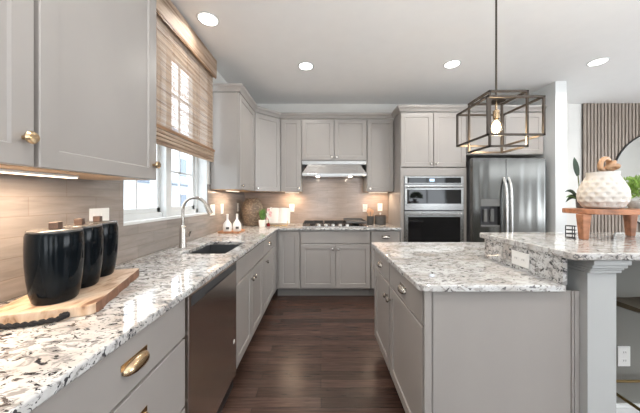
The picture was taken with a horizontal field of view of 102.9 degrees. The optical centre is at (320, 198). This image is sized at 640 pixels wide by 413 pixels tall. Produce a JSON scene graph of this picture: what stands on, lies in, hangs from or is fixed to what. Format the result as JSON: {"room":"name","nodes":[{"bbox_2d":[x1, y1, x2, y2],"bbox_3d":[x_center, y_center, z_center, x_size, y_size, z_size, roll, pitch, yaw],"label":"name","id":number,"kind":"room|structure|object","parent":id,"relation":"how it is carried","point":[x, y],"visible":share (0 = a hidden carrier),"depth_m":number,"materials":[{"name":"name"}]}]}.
{"room":"kitchen","nodes":[
{"label":"kitchen","id":0,"kind":"room"},
{"bbox_2d":[0,10,244,303],"bbox_3d":[-1.251,-0.075,-0.075,0.168,2.740,8.250,0,0,0],"label":"wall","id":1,"kind":"structure","parent":0,"point":[27,202],"depth_m":1.22,"materials":[{"name":"paint"}]},
{"bbox_2d":[0,0,160,179],"bbox_3d":[-0.989,-0.607,0.761,0.353,1.027,1.113,0,0,0],"label":"upper cabinet","id":2,"kind":"object","parent":1,"relation":"attached to","point":[78,77],"visible":1,"depth_m":0.90,"materials":[{"name":"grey wood"}]},
{"bbox_2d":[0,168,78,178],"bbox_3d":[-1.002,-0.086,0.730,0.035,0.012,0.620,0,0,0],"label":"light","id":3,"kind":"object","parent":2,"relation":"attached to","point":[7,171],"visible":1,"depth_m":0.89,"materials":[{"name":"white plastic"}]},
{"bbox_2d":[89,208,108,220],"bbox_3d":[-1.162,0.110,1.340,0.009,0.116,0.118,0,0,0],"label":"light switch","id":4,"kind":"object","parent":1,"relation":"attached to","point":[104,212],"visible":0.52,"depth_m":1.34,"materials":[{"name":"white plastic"}]},
{"bbox_2d":[123,20,207,225],"bbox_3d":[-1.252,-0.571,2.068,0.166,1.469,1.124,0,0,0],"label":"window","id":5,"kind":"structure","parent":1,"relation":"in","point":[162,209],"depth_m":2.06,"materials":[{"name":"white glass"}]},
{"bbox_2d":[156,0,216,161],"bbox_3d":[-1.124,-0.892,2.023,0.098,1.044,1.213,0,0,0],"label":"bamboo shade","id":6,"kind":"object","parent":5,"relation":"attached to","point":[166,9],"visible":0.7,"depth_m":2.02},
{"bbox_2d":[210,204,214,215],"bbox_3d":[-1.162,0.125,2.735,0.009,0.116,0.118,0,0,0],"label":"light switch","id":7,"kind":"object","parent":1,"relation":"attached to","point":[212,207],"visible":0.84,"depth_m":2.75,"materials":[{"name":"white plastic"}]},
{"bbox_2d":[211,92,254,190],"bbox_3d":[-0.994,-0.607,2.995,0.343,1.027,0.610,0,0,0],"label":"upper cabinet","id":8,"kind":"object","parent":1,"relation":"attached to","point":[233,166],"visible":0.94,"depth_m":2.69,"materials":[{"name":"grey wood"}]},
{"bbox_2d":[209,83,546,118],"bbox_3d":[0.862,-1.156,3.116,4.053,0.070,0.948,0,0,0],"label":"crown molding","id":9,"kind":"structure","parent":8,"relation":"attached to","point":[217,87],"depth_m":3.29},
{"bbox_2d":[221,289,404,412],"bbox_3d":[2.650,1.325,-0.075,7.900,0.060,8.250,0,0,0],"label":"floor","id":10,"kind":"structure","parent":0,"point":[305,354],"depth_m":1.99,"materials":[{"name":"brown wood"}]},
{"bbox_2d":[30,299,184,412],"bbox_3d":[-0.851,0.854,0.784,0.607,0.883,0.608,0,0,0],"label":"base cabinet","id":11,"kind":"object","parent":10,"relation":"on","point":[146,373],"visible":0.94,"depth_m":0.80,"materials":[{"name":"paint"}]},
{"bbox_2d":[182,261,235,412],"bbox_3d":[-0.857,0.841,1.405,0.586,0.848,0.622,0,0,0],"label":"dishwasher","id":12,"kind":"object","parent":10,"relation":"on","point":[210,310],"visible":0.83,"depth_m":1.31,"materials":[{"name":"silver metal"}]},
{"bbox_2d":[236,242,262,368],"bbox_3d":[-0.849,0.854,2.126,0.613,0.883,0.808,0,0,0],"label":"base cabinet","id":13,"kind":"object","parent":10,"relation":"on","point":[249,267],"visible":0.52,"depth_m":2.02,"materials":[{"name":"paint"}]},
{"bbox_2d":[262,233,273,313],"bbox_3d":[-0.849,0.854,2.844,0.613,0.883,0.623,0,0,0],"label":"base cabinet","id":14,"kind":"object","parent":10,"relation":"on","point":[268,243],"visible":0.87,"depth_m":2.79,"materials":[{"name":"paint"}]},
{"bbox_2d":[274,231,276,292],"bbox_3d":[-0.866,0.854,3.237,0.578,0.883,0.161,0,0,0],"label":"cabinet filler","id":15,"kind":"object","parent":10,"relation":"on","point":[275,233],"visible":0.11,"depth_m":3.23,"materials":[{"name":"paint"}]},
{"bbox_2d":[277,230,300,295],"bbox_3d":[-0.424,0.854,3.590,0.302,0.883,0.580,0,0,0],"label":"base cabinet","id":16,"kind":"object","parent":10,"relation":"on","point":[288,241],"visible":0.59,"depth_m":3.31,"materials":[{"name":"paint"}]},
{"bbox_2d":[300,230,369,295],"bbox_3d":[0.186,0.854,3.574,0.914,0.883,0.613,0,0,0],"label":"base cabinet","id":17,"kind":"object","parent":10,"relation":"on","point":[332,262],"visible":0.94,"depth_m":3.31,"materials":[{"name":"paint"}]},
{"bbox_2d":[375,250,390,370],"bbox_3d":[0.742,0.854,1.951,0.633,0.883,0.478,0,0,0],"label":"base cabinet","id":18,"kind":"object","parent":10,"relation":"on","point":[382,269],"visible":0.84,"depth_m":1.90,"materials":[{"name":"paint"}]},
{"bbox_2d":[369,230,399,295],"bbox_3d":[0.836,0.854,3.574,0.382,0.883,0.613,0,0,0],"label":"base cabinet","id":19,"kind":"object","parent":10,"relation":"on","point":[375,235],"visible":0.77,"depth_m":3.30,"materials":[{"name":"paint"}]},
{"bbox_2d":[388,112,466,241],"bbox_3d":[1.458,0.087,3.581,0.855,2.415,0.628,0,0,0],"label":"tall cabinet","id":20,"kind":"object","parent":10,"relation":"on","point":[424,142],"visible":0.32,"depth_m":3.31,"materials":[{"name":"paint"}]},
{"bbox_2d":[404,176,463,241],"bbox_3d":[1.458,0.302,3.545,0.761,1.175,0.631,0,0,0],"label":"wall oven","id":21,"kind":"object","parent":20,"relation":"in","point":[433,205],"visible":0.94,"depth_m":3.28,"materials":[{"name":"silver metal"}]},
{"bbox_2d":[386,264,579,412],"bbox_3d":[0.787,0.854,1.421,0.724,0.883,0.578,0,0,0],"label":"base cabinet","id":22,"kind":"object","parent":10,"relation":"on","point":[406,301],"depth_m":1.14,"materials":[{"name":"paint"}]},
{"bbox_2d":[371,242,565,291],"bbox_3d":[1.091,0.396,1.667,1.318,0.030,1.105,0,0,0],"label":"countertop","id":23,"kind":"structure","parent":22,"relation":"on","point":[428,266],"depth_m":1.38,"materials":[{"name":"white stone"}]},
{"bbox_2d":[485,239,566,284],"bbox_3d":[1.072,0.321,1.387,0.020,0.120,0.535,0,0,0],"label":"granite upstand","id":24,"kind":"object","parent":23,"relation":"on","point":[550,267],"visible":0.71,"depth_m":1.26,"materials":[{"name":"grey stone"}]},
{"bbox_2d":[512,250,529,268],"bbox_3d":[1.058,0.323,1.355,0.008,0.075,0.118,0,0,0],"label":"wall outlet","id":25,"kind":"object","parent":24,"relation":"attached to","point":[521,259],"visible":1,"depth_m":1.34,"materials":[{"name":"white plastic"}]},
{"bbox_2d":[466,158,544,241],"bbox_3d":[2.358,0.385,3.493,0.913,1.780,0.734,0,0,0],"label":"refrigerator","id":26,"kind":"object","parent":10,"relation":"on","point":[504,194],"visible":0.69,"depth_m":3.19,"materials":[{"name":"silver metal"}]},
{"bbox_2d":[565,259,631,412],"bbox_3d":[1.230,0.778,1.149,0.159,1.034,0.152,0,0,0],"label":"column","id":27,"kind":"structure","parent":10,"relation":"on","point":[595,280],"depth_m":1.10,"materials":[{"name":"grey paint"}]},
{"bbox_2d":[480,232,639,259],"bbox_3d":[2.175,0.244,1.385,2.250,0.032,0.650,0,0,0],"label":"countertop","id":28,"kind":"structure","parent":27,"relation":"on","point":[600,245],"depth_m":1.29,"materials":[{"name":"white stone"}]},
{"bbox_2d":[565,225,576,238],"bbox_3d":[1.425,0.191,1.455,0.049,0.071,0.049,0,0,0],"label":"candle holder","id":29,"kind":"object","parent":28,"relation":"on","point":[572,226],"visible":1,"depth_m":1.46,"materials":[{"name":"black metal"}]},
{"bbox_2d":[562,208,639,239],"bbox_3d":[1.684,0.143,1.460,0.512,0.168,0.270,0,0,0],"label":"wooden riser","id":30,"kind":"object","parent":28,"relation":"on","point":[583,215],"visible":0.94,"depth_m":1.40,"materials":[{"name":"brown wood"}]},
{"bbox_2d":[565,157,582,207],"bbox_3d":[1.563,-0.097,1.578,0.110,0.312,0.036,0,0,0],"label":"plant","id":31,"kind":"object","parent":30,"relation":"on","point":[575,163],"visible":0.76,"depth_m":1.58,"materials":[{"name":"green plant"}]},
{"bbox_2d":[576,171,630,208],"bbox_3d":[1.600,-0.044,1.450,0.211,0.206,0.213,0,0,0],"label":"vase","id":32,"kind":"object","parent":30,"relation":"on","point":[604,189],"visible":1,"depth_m":1.39,"materials":[{"name":"white ceramic"}]},
{"bbox_2d":[597,156,620,171],"bbox_3d":[1.630,-0.193,1.450,0.124,0.091,0.069,0,0,0],"label":"knot","id":33,"kind":"object","parent":32,"relation":"in","point":[611,165],"visible":0.98,"depth_m":1.44,"materials":[{"name":"beige wood"}]},
{"bbox_2d":[624,175,639,207],"bbox_3d":[1.891,-0.042,1.506,0.266,0.200,0.258,0,0,-8],"label":"bushy plant","id":34,"kind":"object","parent":30,"relation":"on","point":[633,183],"visible":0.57,"depth_m":1.49,"materials":[{"name":"green plant"}]},
{"bbox_2d":[616,297,639,410],"bbox_3d":[1.740,0.909,1.300,0.450,0.769,0.330,0,0,0],"label":"bar stool","id":35,"kind":"object","parent":10,"relation":"on","point":[629,303],"visible":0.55,"depth_m":1.32,"materials":[{"name":"brown wood"}]},
{"bbox_3d":[-0.851,0.853,0.039,0.607,0.883,0.878,0,0,0],"label":"base cabinet","id":36,"kind":"object","parent":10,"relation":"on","visible":0},
{"bbox_2d":[0,223,400,412],"bbox_3d":[-0.069,0.396,1.720,2.194,0.030,4.341,0,0,0],"label":"countertop","id":37,"kind":"structure","parent":36,"relation":"on","point":[38,361],"depth_m":0.78,"materials":[{"name":"white stone"}]},
{"bbox_2d":[0,268,138,329],"bbox_3d":[-0.948,0.364,1.011,0.277,0.034,0.558,0,0,-20],"label":"serving board","id":38,"kind":"object","parent":37,"relation":"on","point":[20,313],"visible":0.75,"depth_m":0.83,"materials":[{"name":"brown wood"}]},
{"bbox_2d":[23,221,84,305],"bbox_3d":[-0.907,0.213,0.872,0.147,0.266,0.147,0,0,-20],"label":"canister","id":39,"kind":"object","parent":38,"relation":"on","point":[53,256],"visible":1,"depth_m":0.82,"materials":[{"name":"black ceramic"}]},
{"bbox_2d":[63,218,103,288],"bbox_3d":[-0.957,0.213,1.011,0.147,0.266,0.147,0,0,-20],"label":"canister","id":40,"kind":"object","parent":38,"relation":"on","point":[94,232],"visible":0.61,"depth_m":1.00,"materials":[{"name":"black ceramic"}]},
{"bbox_2d":[80,226,103,288],"bbox_3d":[-0.957,0.230,1.011,0.147,0.232,0.147,0,0,-20],"label":"jar","id":41,"kind":"object","parent":40,"relation":"on","point":[94,235],"depth_m":0.99,"materials":[{"name":"black ceramic"}]},
{"bbox_2d":[85,216,118,276],"bbox_3d":[-1.007,0.213,1.150,0.147,0.266,0.147,0,0,-20],"label":"canister","id":42,"kind":"object","parent":38,"relation":"on","point":[110,227],"visible":0.5,"depth_m":1.14,"materials":[{"name":"black ceramic"}]},
{"bbox_2d":[100,223,118,276],"bbox_3d":[-1.007,0.230,1.150,0.147,0.232,0.147,0,0,-20],"label":"jar","id":43,"kind":"object","parent":42,"relation":"on","point":[111,233],"depth_m":1.13,"materials":[{"name":"black ceramic"}]},
{"bbox_2d":[178,196,212,247],"bbox_3d":[-0.962,0.182,1.964,0.264,0.398,0.060,0,0,0],"label":"faucet","id":44,"kind":"object","parent":37,"relation":"on","point":[182,230],"visible":1,"depth_m":1.95,"materials":[{"name":"silver metal"}]},
{"bbox_2d":[189,245,238,253],"bbox_3d":[-0.820,0.519,2.005,0.342,0.216,0.522,0,0,0],"label":"sink","id":45,"kind":"object","parent":37,"relation":"in","point":[210,249],"visible":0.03,"depth_m":2.25,"materials":[{"name":"black metal"}]},
{"bbox_2d":[218,229,244,233],"bbox_3d":[-1.000,0.370,2.860,0.230,0.022,0.220,0,0,0],"label":"wooden tray","id":46,"kind":"object","parent":37,"relation":"on","point":[242,230],"visible":0.68,"depth_m":2.75,"materials":[{"name":"brown wood"}]},
{"bbox_2d":[223,214,231,230],"bbox_3d":[-1.035,0.271,2.820,0.096,0.195,0.097,0,0,-21],"label":"soap bottle","id":47,"kind":"object","parent":46,"relation":"on","point":[227,226],"visible":0.87,"depth_m":2.79,"materials":[{"name":"white ceramic"}]},
{"bbox_2d":[233,214,240,230],"bbox_3d":[-0.945,0.271,2.869,0.096,0.195,0.097,0,0,-21],"label":"soap bottle","id":48,"kind":"object","parent":46,"relation":"on","point":[236,225],"visible":0.89,"depth_m":2.84,"materials":[{"name":"white ceramic"}]},
{"bbox_2d":[241,198,262,225],"bbox_3d":[-0.965,0.188,3.580,0.292,0.385,0.292,0,0,0],"label":"vase","id":49,"kind":"object","parent":37,"relation":"on","point":[250,207],"visible":0.92,"depth_m":3.47,"materials":[{"name":"brown wicker"}]},
{"bbox_2d":[259,209,265,226],"bbox_3d":[-0.782,0.256,3.422,0.103,0.249,0.116,0,0,0],"label":"potted plant","id":50,"kind":"object","parent":37,"relation":"on","point":[262,223],"visible":1,"depth_m":3.39,"materials":[{"name":"green plant"}]},
{"bbox_2d":[266,207,271,225],"bbox_3d":[-0.700,0.248,3.463,0.092,0.266,0.060,0,0,0],"label":"flower vase","id":51,"kind":"object","parent":37,"relation":"on","point":[269,212],"visible":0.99,"depth_m":3.45,"materials":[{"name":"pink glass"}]},
{"bbox_2d":[302,220,367,226],"bbox_3d":[0.185,0.356,3.600,0.880,0.048,0.480,0,0,0],"label":"cooktop","id":52,"kind":"object","parent":37,"relation":"in","point":[307,223],"visible":0.9,"depth_m":3.46,"materials":[{"name":"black metal"}]},
{"bbox_2d":[343,218,366,222],"bbox_3d":[0.475,0.313,3.600,0.280,0.035,0.400,0,0,0],"label":"griddle","id":53,"kind":"object","parent":52,"relation":"on","point":[347,220],"visible":1,"depth_m":3.71,"materials":[{"name":"silver metal"}]},
{"bbox_2d":[367,216,373,224],"bbox_3d":[0.715,0.318,3.700,0.102,0.125,0.101,0,0,0],"label":"utensil crock","id":54,"kind":"object","parent":37,"relation":"on","point":[370,219],"visible":0.94,"depth_m":3.66,"materials":[{"name":"grey ceramic"}]},
{"bbox_2d":[375,213,385,224],"bbox_3d":[0.862,0.295,3.710,0.159,0.172,0.158,0,0,0],"label":"lidded canister","id":55,"kind":"object","parent":37,"relation":"on","point":[380,219],"visible":1,"depth_m":3.64,"materials":[{"name":"grey ceramic"}]},
{"bbox_3d":[-0.600,0.290,3.645,0.268,0.177,0.237,0,0,0],"label":"cookbook stand","id":56,"kind":"object","parent":37,"relation":"on","visible":0},
{"bbox_2d":[266,208,289,222],"bbox_3d":[-0.600,0.242,3.591,0.330,0.217,0.095,0,0,0],"label":"open book","id":57,"kind":"object","parent":56,"relation":"on","point":[279,215],"visible":0.87,"depth_m":3.58,"materials":[{"name":"paper"}]},
{"bbox_2d":[171,0,639,103],"bbox_3d":[2.650,-1.485,-0.075,7.900,0.080,8.250,0,0,0],"label":"ceiling","id":58,"kind":"structure","parent":0,"point":[359,51],"depth_m":2.46,"materials":[{"name":"paint"}]},
{"bbox_2d":[196,11,219,26],"bbox_3d":[-0.910,-1.442,2.055,0.176,0.006,0.176,0,0,0],"label":"recessed light","id":59,"kind":"object","parent":58,"relation":"in","point":[206,18],"visible":1,"depth_m":2.04,"materials":[{"name":"white paint"}]},
{"bbox_2d":[298,62,313,69],"bbox_3d":[-0.164,-1.442,2.785,0.176,0.006,0.176,0,0,0],"label":"recessed light","id":60,"kind":"object","parent":58,"relation":"in","point":[303,65],"visible":1,"depth_m":2.77,"materials":[{"name":"white"}]},
{"bbox_2d":[443,60,460,67],"bbox_3d":[1.410,-1.442,2.744,0.176,0.006,0.176,0,0,0],"label":"recessed light","id":61,"kind":"object","parent":58,"relation":"in","point":[453,63],"visible":1,"depth_m":2.74,"materials":[{"name":"white"}]},
{"bbox_2d":[456,0,545,152],"bbox_3d":[1.146,-0.879,1.668,0.340,1.131,0.348,0,0,0],"label":"pendant light","id":62,"kind":"object","parent":58,"relation":"hanging from","point":[495,99],"visible":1,"depth_m":1.62,"materials":[{"name":"brown metal"}]},
{"bbox_2d":[491,98,505,119],"bbox_3d":[1.146,-0.585,1.668,0.104,0.129,0.104,0,0,0],"label":"socket","id":63,"kind":"object","parent":62,"relation":"attached to","point":[496,113],"depth_m":1.66,"materials":[{"name":"brown metal"}]},
{"bbox_2d":[586,57,609,65],"bbox_3d":[2.930,-1.442,2.700,0.176,0.006,0.176,0,0,0],"label":"recessed light","id":64,"kind":"object","parent":58,"relation":"in","point":[599,61],"visible":1,"depth_m":2.69,"materials":[{"name":"white"}]},
{"bbox_2d":[245,104,581,231],"bbox_3d":[2.712,-0.075,3.956,7.775,2.740,0.128,0,0,0],"label":"wall","id":65,"kind":"structure","parent":0,"point":[323,199],"depth_m":3.89,"materials":[{"name":"paint"}]},
{"bbox_2d":[240,112,280,191],"bbox_3d":[-0.870,-0.607,3.590,0.590,1.027,0.601,0,0,0],"label":"upper cabinet","id":66,"kind":"object","parent":65,"relation":"attached to","point":[267,128],"visible":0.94,"depth_m":3.44,"materials":[{"name":"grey wood"}]},
{"bbox_2d":[289,204,293,211],"bbox_3d":[-0.445,0.148,3.888,0.072,0.116,0.008,0,0,0],"label":"wall outlet","id":67,"kind":"object","parent":65,"relation":"attached to","point":[291,206],"visible":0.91,"depth_m":3.89,"materials":[{"name":"white plastic"}]},
{"bbox_2d":[280,119,302,191],"bbox_3d":[-0.426,-0.607,3.722,0.298,1.027,0.338,0,0,0],"label":"upper cabinet","id":68,"kind":"object","parent":65,"relation":"attached to","point":[291,167],"visible":0.98,"depth_m":3.59,"materials":[{"name":"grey wood"}]},
{"bbox_2d":[302,119,366,160],"bbox_3d":[0.185,-0.825,3.722,0.920,0.590,0.338,0,0,0],"label":"upper cabinet","id":69,"kind":"object","parent":65,"relation":"attached to","point":[322,139],"visible":0.98,"depth_m":3.59,"materials":[{"name":"grey wood"}]},
{"bbox_2d":[302,161,366,177],"bbox_3d":[0.186,-0.415,3.727,0.908,0.224,0.323,0,0,0],"label":"range hood","id":70,"kind":"object","parent":69,"relation":"attached to","point":[314,169],"visible":1,"depth_m":3.60,"materials":[{"name":"silver metal"}]},
{"bbox_2d":[363,204,366,211],"bbox_3d":[0.672,0.148,3.888,0.072,0.116,0.008,0,0,0],"label":"wall outlet","id":71,"kind":"object","parent":65,"relation":"attached to","point":[364,205],"visible":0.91,"depth_m":3.89,"materials":[{"name":"white plastic"}]},
{"bbox_2d":[363,119,393,191],"bbox_3d":[0.837,-0.607,3.722,0.380,1.027,0.338,0,0,0],"label":"upper cabinet","id":72,"kind":"object","parent":65,"relation":"attached to","point":[379,167],"visible":0.96,"depth_m":3.59,"materials":[{"name":"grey wood"}]},
{"bbox_2d":[378,203,381,210],"bbox_3d":[0.900,0.135,3.888,0.072,0.116,0.008,0,0,0],"label":"wall outlet","id":73,"kind":"object","parent":65,"relation":"attached to","point":[379,204],"visible":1,"depth_m":3.89,"materials":[{"name":"white plastic"}]},
{"bbox_2d":[466,112,542,160],"bbox_3d":[2.388,-0.843,3.576,1.000,0.555,0.618,0,0,0],"label":"upper cabinet","id":74,"kind":"object","parent":65,"relation":"attached to","point":[514,122],"visible":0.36,"depth_m":3.31,"materials":[{"name":"grey wood"}]},
{"bbox_2d":[582,103,639,231],"bbox_3d":[5.218,-0.130,3.882,2.465,2.627,0.036,0,0,0],"label":"wall panel","id":75,"kind":"object","parent":65,"relation":"attached to","point":[607,128],"visible":0.35,"depth_m":3.86,"materials":[{"name":"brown wood"}]},
{"bbox_2d":[614,136,639,223],"bbox_3d":[5.130,-0.280,3.854,1.470,1.470,0.020,0,0,0],"label":"round mirror","id":76,"kind":"object","parent":75,"relation":"attached to","point":[628,157],"visible":0.38,"depth_m":3.85,"materials":[{"name":"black mirror"}]},
{"bbox_2d":[510,81,566,231],"bbox_3d":[2.965,-0.075,3.524,0.140,2.740,0.752,0,0,0],"label":"wall","id":77,"kind":"structure","parent":0,"point":[555,139],"depth_m":3.15,"materials":[{"name":"white paint"}]},
{"bbox_2d":[616,260,639,402],"bbox_3d":[2.142,0.778,1.442,2.116,1.034,0.427,0,0,0],"label":"wall","id":78,"kind":"structure","parent":0,"point":[628,281],"depth_m":1.49,"materials":[{"name":"paint"}]},
{"bbox_2d":[617,346,629,365],"bbox_3d":[1.765,0.920,1.485,0.072,0.116,0.008,0,0,0],"label":"wall outlet","id":79,"kind":"object","parent":78,"relation":"attached to","point":[623,352],"visible":1,"depth_m":1.48,"materials":[{"name":"white plastic"}]},
{"bbox_2d":[616,403,639,412],"bbox_3d":[2.205,1.245,1.482,1.990,0.100,0.014,0,0,0],"label":"baseboard","id":80,"kind":"structure","parent":78,"relation":"attached to","point":[620,407],"depth_m":1.48,"materials":[{"name":"paint"}]},
{"label":"outside","id":81,"kind":"structure","parent":0,"visible":0},
{"bbox_3d":[-30.800,1.945,25.000,58.400,0.100,70.000,0,0,0],"label":"ground","id":82,"kind":"structure","parent":81,"visible":0},
{"bbox_2d":[124,180,151,208],"bbox_3d":[-11.950,-1.055,10.000,8.100,5.900,5.800,0,0,0],"label":"house","id":83,"kind":"structure","parent":82,"relation":"on","point":[125,181],"depth_m":12.33,"materials":[{"name":"white"}]},
{"bbox_2d":[127,128,187,208],"bbox_3d":[-12.950,-2.405,17.750,8.100,8.600,7.300,0,0,0],"label":"house","id":84,"kind":"structure","parent":82,"relation":"on","point":[143,186],"depth_m":18.00,"materials":[{"name":"white"}]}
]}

